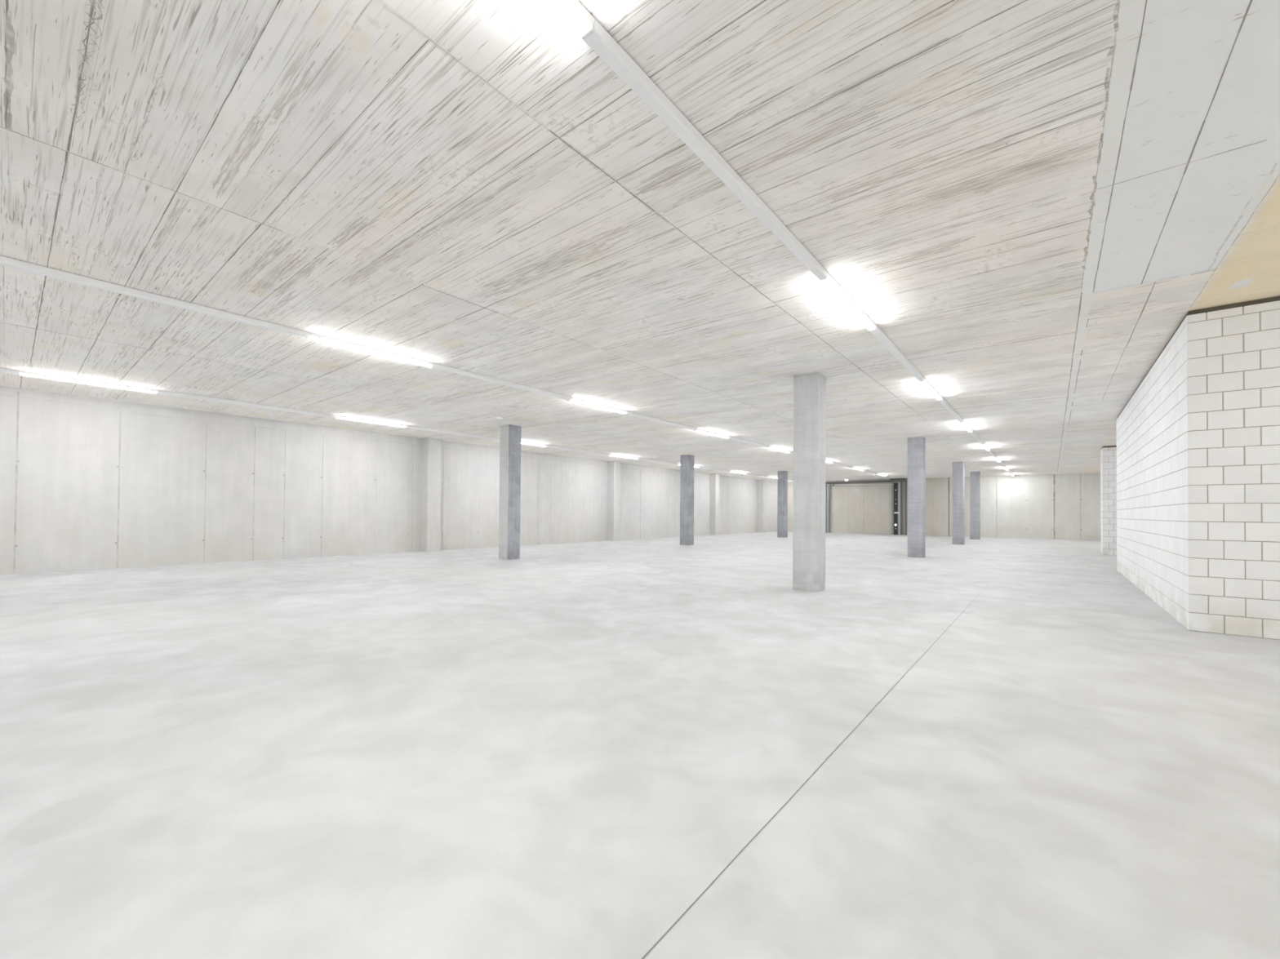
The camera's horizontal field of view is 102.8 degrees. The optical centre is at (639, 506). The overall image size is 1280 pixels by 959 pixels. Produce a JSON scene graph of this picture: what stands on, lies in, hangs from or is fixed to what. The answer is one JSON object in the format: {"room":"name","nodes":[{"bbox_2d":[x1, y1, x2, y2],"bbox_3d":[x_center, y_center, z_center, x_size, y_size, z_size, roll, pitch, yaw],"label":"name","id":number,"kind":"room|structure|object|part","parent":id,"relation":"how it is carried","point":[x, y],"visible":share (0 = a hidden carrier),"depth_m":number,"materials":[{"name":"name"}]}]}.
{"room":"underground parking garage","nodes":[
{"label":"underground parking garage","id":0,"kind":"room"},
{"bbox_2d":[0,386,777,574],"bbox_3d":[-6.738,-0.354,14.899,0.777,3.350,52.260,0,-1,39],"label":"wall","id":1,"kind":"structure","parent":0,"point":[86,483],"depth_m":12.24,"materials":[{"name":"concrete"}]},
{"bbox_2d":[0,0,1279,482],"bbox_3d":[1.450,-2.242,8.942,21.011,0.404,54.002,0,-1,39],"label":"ceiling","id":2,"kind":"structure","parent":0,"point":[1028,200],"depth_m":3.64,"materials":[{"name":"concrete"}]},
{"bbox_2d":[0,367,793,480],"bbox_3d":[-5.853,-2.015,12.927,0.074,0.066,50.247,0,-1,39],"label":"rail","id":3,"kind":"object","parent":2,"relation":"attached to","point":[2,370],"visible":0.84,"depth_m":11.15,"materials":[{"name":"white metal"}]},
{"bbox_3d":[-10.719,-2.140,6.885,0.074,0.046,2.972,0,-1,39],"label":"rail","id":4,"kind":"part","parent":3,"relation":"part of","materials":[{"name":"white metal"}]},
{"bbox_2d":[17,370,157,393],"bbox_3d":[-9.282,-2.096,8.669,0.074,0.066,1.608,0,-1,39],"label":"lamp","id":5,"kind":"object","parent":3,"relation":"attached to","point":[20,372],"visible":1,"depth_m":8.57,"materials":[{"name":"white plastic"}]},
{"bbox_3d":[-7.845,-2.072,10.454,0.074,0.046,2.972,0,-1,39],"label":"rail","id":6,"kind":"part","parent":3,"relation":"part of","materials":[{"name":"white metal"}]},
{"bbox_2d":[336,415,406,427],"bbox_3d":[-6.408,-2.028,12.238,0.074,0.066,1.608,0,-1,39],"label":"lamp","id":7,"kind":"object","parent":3,"relation":"attached to","point":[337,416],"visible":1,"depth_m":12.18,"materials":[{"name":"white plastic"}]},
{"bbox_3d":[-4.975,-2.004,14.017,0.074,0.046,2.959,0,-1,39],"label":"rail","id":8,"kind":"part","parent":3,"relation":"part of","materials":[{"name":"white metal"}]},
{"bbox_2d":[520,441,546,446],"bbox_3d":[-3.542,-1.960,15.796,0.074,0.066,1.608,0,-1,39],"label":"lamp","id":9,"kind":"object","parent":3,"relation":"attached to","point":[522,442],"visible":0.58,"depth_m":15.99,"materials":[{"name":"white plastic"}]},
{"bbox_3d":[-2.079,-1.936,17.612,0.074,0.046,3.052,0,-1,39],"label":"rail","id":10,"kind":"part","parent":3,"relation":"part of","materials":[{"name":"white metal"}]},
{"bbox_2d":[610,453,637,459],"bbox_3d":[-0.617,-1.891,19.428,0.074,0.066,1.608,0,-1,39],"label":"lamp","id":11,"kind":"object","parent":3,"relation":"attached to","point":[611,455],"visible":1,"depth_m":19.39,"materials":[{"name":"white plastic"}]},
{"bbox_3d":[0.778,-1.868,21.160,0.074,0.046,2.838,0,-1,39],"label":"rail","id":12,"kind":"part","parent":3,"relation":"part of","materials":[{"name":"white metal"}]},
{"bbox_3d":[3.623,-1.801,24.692,0.074,0.046,3.012,0,-1,39],"label":"rail","id":13,"kind":"part","parent":3,"relation":"part of","materials":[{"name":"white metal"}]},
{"bbox_2d":[730,471,746,474],"bbox_3d":[5.073,-1.756,26.492,0.074,0.066,1.608,0,-1,39],"label":"lamp","id":14,"kind":"object","parent":3,"relation":"attached to","point":[731,471],"visible":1,"depth_m":26.46,"materials":[{"name":"white plastic"}]},
{"bbox_2d":[0,255,878,474],"bbox_3d":[-2.426,-2.049,8.231,0.074,0.066,47.232,0,-1,39],"label":"cable tray","id":15,"kind":"object","parent":2,"relation":"attached to","point":[5,261],"visible":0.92,"depth_m":5.51,"materials":[{"name":"white paint"}]},
{"bbox_3d":[-4.910,-2.117,5.148,0.074,0.046,2.731,0,-1,39],"label":"rail","id":16,"kind":"part","parent":15,"relation":"part of","materials":[{"name":"white metal"}]},
{"bbox_2d":[306,331,432,368],"bbox_3d":[-3.548,-2.075,6.838,0.074,0.066,1.608,0,-1,39],"label":"lamp","id":17,"kind":"object","parent":15,"relation":"attached to","point":[317,337],"visible":0.99,"depth_m":6.73,"materials":[{"name":"white plastic"}]},
{"bbox_3d":[-2.182,-2.053,8.534,0.074,0.046,2.744,0,-1,39],"label":"rail","id":18,"kind":"part","parent":15,"relation":"part of","materials":[{"name":"white metal"}]},
{"bbox_2d":[570,396,626,413],"bbox_3d":[-0.817,-2.010,10.229,0.074,0.066,1.608,0,-1,39],"label":"lamp","id":19,"kind":"object","parent":15,"relation":"attached to","point":[573,399],"visible":0.99,"depth_m":10.16,"materials":[{"name":"white plastic"}]},
{"bbox_3d":[0.566,-1.988,11.946,0.074,0.046,2.798,0,-1,39],"label":"rail","id":20,"kind":"part","parent":15,"relation":"part of","materials":[{"name":"white metal"}]},
{"bbox_2d":[697,428,728,438],"bbox_3d":[1.949,-1.945,13.662,0.074,0.066,1.608,0,-1,39],"label":"lamp","id":21,"kind":"object","parent":15,"relation":"attached to","point":[699,429],"visible":0.99,"depth_m":13.62,"materials":[{"name":"white plastic"}]},
{"bbox_3d":[3.281,-1.923,15.316,0.074,0.046,2.637,0,-1,39],"label":"rail","id":22,"kind":"part","parent":15,"relation":"part of","materials":[{"name":"white metal"}]},
{"bbox_2d":[768,446,789,453],"bbox_3d":[4.613,-1.882,16.970,0.074,0.066,1.608,0,-1,39],"label":"lamp","id":23,"kind":"object","parent":15,"relation":"attached to","point":[771,447],"visible":1,"depth_m":16.90,"materials":[{"name":"white plastic"}]},
{"bbox_3d":[8.773,-1.793,22.135,0.074,0.046,2.811,0,-1,39],"label":"rail","id":24,"kind":"part","parent":15,"relation":"part of","materials":[{"name":"white metal"}]},
{"bbox_2d":[582,17,1012,474],"bbox_3d":[2.857,-2.035,6.084,0.074,0.066,50.515,0,-1,39],"label":"cable tray","id":25,"kind":"object","parent":2,"relation":"attached to","point":[600,41],"visible":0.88,"depth_m":2.98,"materials":[{"name":"white paint"}]},
{"bbox_2d":[544,0,594,39],"bbox_3d":[-0.732,-2.120,1.628,0.074,0.066,1.608,0,-1,39],"label":"lamp","id":26,"kind":"object","parent":25,"relation":"attached to","point":[573,12],"visible":1,"depth_m":2.17,"materials":[{"name":"white plastic"}]},
{"bbox_3d":[0.705,-2.096,3.413,0.074,0.046,2.972,0,-1,39],"label":"rail","id":27,"kind":"part","parent":25,"relation":"part of","materials":[{"name":"white metal"}]},
{"bbox_2d":[819,271,875,330],"bbox_3d":[2.142,-2.052,5.197,0.074,0.066,1.608,0,-1,39],"label":"lamp","id":28,"kind":"object","parent":25,"relation":"attached to","point":[829,282],"visible":0.9,"depth_m":5.07,"materials":[{"name":"white plastic"}]},
{"bbox_3d":[3.550,-2.029,6.945,0.074,0.046,2.878,0,-1,39],"label":"rail","id":29,"kind":"part","parent":25,"relation":"part of","materials":[{"name":"white metal"}]},
{"bbox_2d":[920,378,942,399],"bbox_3d":[4.958,-1.985,8.692,0.074,0.066,1.608,0,-1,39],"label":"lamp","id":30,"kind":"object","parent":25,"relation":"attached to","point":[926,384],"visible":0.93,"depth_m":8.62,"materials":[{"name":"white plastic"}]},
{"bbox_3d":[6.387,-1.961,10.466,0.074,0.046,2.945,0,-1,39],"label":"rail","id":31,"kind":"part","parent":25,"relation":"part of","materials":[{"name":"white metal"}]},
{"bbox_2d":[960,420,972,431],"bbox_3d":[7.816,-1.917,12.240,0.074,0.066,1.608,0,-1,39],"label":"lamp","id":32,"kind":"object","parent":25,"relation":"attached to","point":[964,424],"visible":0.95,"depth_m":12.17,"materials":[{"name":"white plastic"}]},
{"bbox_2d":[982,443,989,450],"bbox_3d":[10.715,-1.849,15.840,0.074,0.066,1.608,0,-1,39],"label":"lamp","id":33,"kind":"object","parent":25,"relation":"attached to","point":[984,446],"visible":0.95,"depth_m":15.75,"materials":[{"name":"white plastic"}]},
{"bbox_2d":[1229,278,1253,288],"bbox_3d":[5.570,-2.060,4.730,0.114,0.008,0.188,0,-1,39],"label":"ceiling light","id":34,"kind":"object","parent":2,"relation":"attached to","point":[1242,283],"visible":1,"depth_m":4.72,"materials":[{"name":"white plastic"}]},
{"bbox_2d":[0,531,1279,958],"bbox_3d":[1.421,1.475,8.894,21.011,0.336,54.002,0,-1,39],"label":"floor","id":35,"kind":"structure","parent":0,"point":[985,748],"depth_m":2.44,"materials":[{"name":"concrete"}]},
{"bbox_2d":[498,424,520,559],"bbox_3d":[-3.285,-0.353,12.908,0.388,3.350,0.374,0,-1,39],"label":"concrete column","id":36,"kind":"structure","parent":35,"relation":"on","point":[510,435],"depth_m":12.77,"materials":[{"name":"grey concrete"}]},
{"bbox_2d":[680,454,693,545],"bbox_3d":[1.764,-0.234,19.155,0.388,3.350,0.374,0,-1,39],"label":"concrete column","id":37,"kind":"structure","parent":35,"relation":"on","point":[686,461],"depth_m":19.01,"materials":[{"name":"grey concrete"}]},
{"bbox_2d":[777,471,787,537],"bbox_3d":[7.232,-0.104,25.923,0.388,3.350,0.374,0,-1,39],"label":"concrete column","id":38,"kind":"structure","parent":35,"relation":"on","point":[782,492],"depth_m":25.78,"materials":[{"name":"grey concrete"}]},
{"bbox_2d":[792,372,826,592],"bbox_3d":[2.665,-0.369,8.036,0.388,3.350,0.374,0,-1,39],"label":"concrete column","id":39,"kind":"structure","parent":35,"relation":"on","point":[809,389],"depth_m":7.89,"materials":[{"name":"grey concrete"}]},
{"bbox_2d":[907,436,925,558],"bbox_3d":[7.790,-0.248,14.398,0.388,3.350,0.374,0,-1,39],"label":"concrete column","id":40,"kind":"structure","parent":35,"relation":"on","point":[916,446],"depth_m":14.25,"materials":[{"name":"grey concrete"}]},
{"bbox_2d":[952,462,964,544],"bbox_3d":[12.990,-0.124,20.844,0.388,3.350,0.374,0,-1,39],"label":"concrete column","id":41,"kind":"structure","parent":35,"relation":"on","point":[958,468],"depth_m":20.69,"materials":[{"name":"grey concrete"}]},
{"bbox_2d":[969,471,980,539],"bbox_3d":[16.652,-0.038,25.390,0.388,3.350,0.374,0,-1,39],"label":"concrete column","id":42,"kind":"structure","parent":35,"relation":"on","point":[975,477],"depth_m":25.25,"materials":[{"name":"grey concrete"}]},
{"bbox_2d":[787,472,1101,540],"bbox_3d":[17.800,0.021,29.235,21.054,3.350,0.407,0,-1,36],"label":"wall","id":43,"kind":"structure","parent":0,"point":[1067,506],"depth_m":27.75,"materials":[{"name":"concrete"}]},
{"bbox_2d":[825,478,906,535],"bbox_3d":[13.842,0.030,31.595,4.757,3.330,0.241,0,-1,39],"label":"door frame","id":44,"kind":"structure","parent":43,"relation":"attached to","point":[896,512],"depth_m":30.49,"materials":[{"name":"metal"}]},
{"bbox_3d":[12.217,0.132,32.963,0.080,3.136,0.067,0,-1,39],"label":"edge rail","id":45,"kind":"part","parent":44,"relation":"part of","materials":[{"name":"metal"}]},
{"bbox_2d":[1100,445,1117,555],"bbox_3d":[16.195,-0.179,14.646,4.405,3.350,0.776,0,-1,39],"label":"wall","id":46,"kind":"structure","parent":0,"point":[1108,453],"depth_m":15.64,"materials":[{"name":"white brick"}]},
{"bbox_2d":[1116,295,1279,639],"bbox_3d":[9.847,-0.328,6.855,4.517,3.350,7.512,0,-1,39],"label":"wall","id":47,"kind":"structure","parent":0,"point":[1198,437],"depth_m":5.26,"materials":[{"name":"white sand-lime brick"},{"name":"mortar"}]}
]}

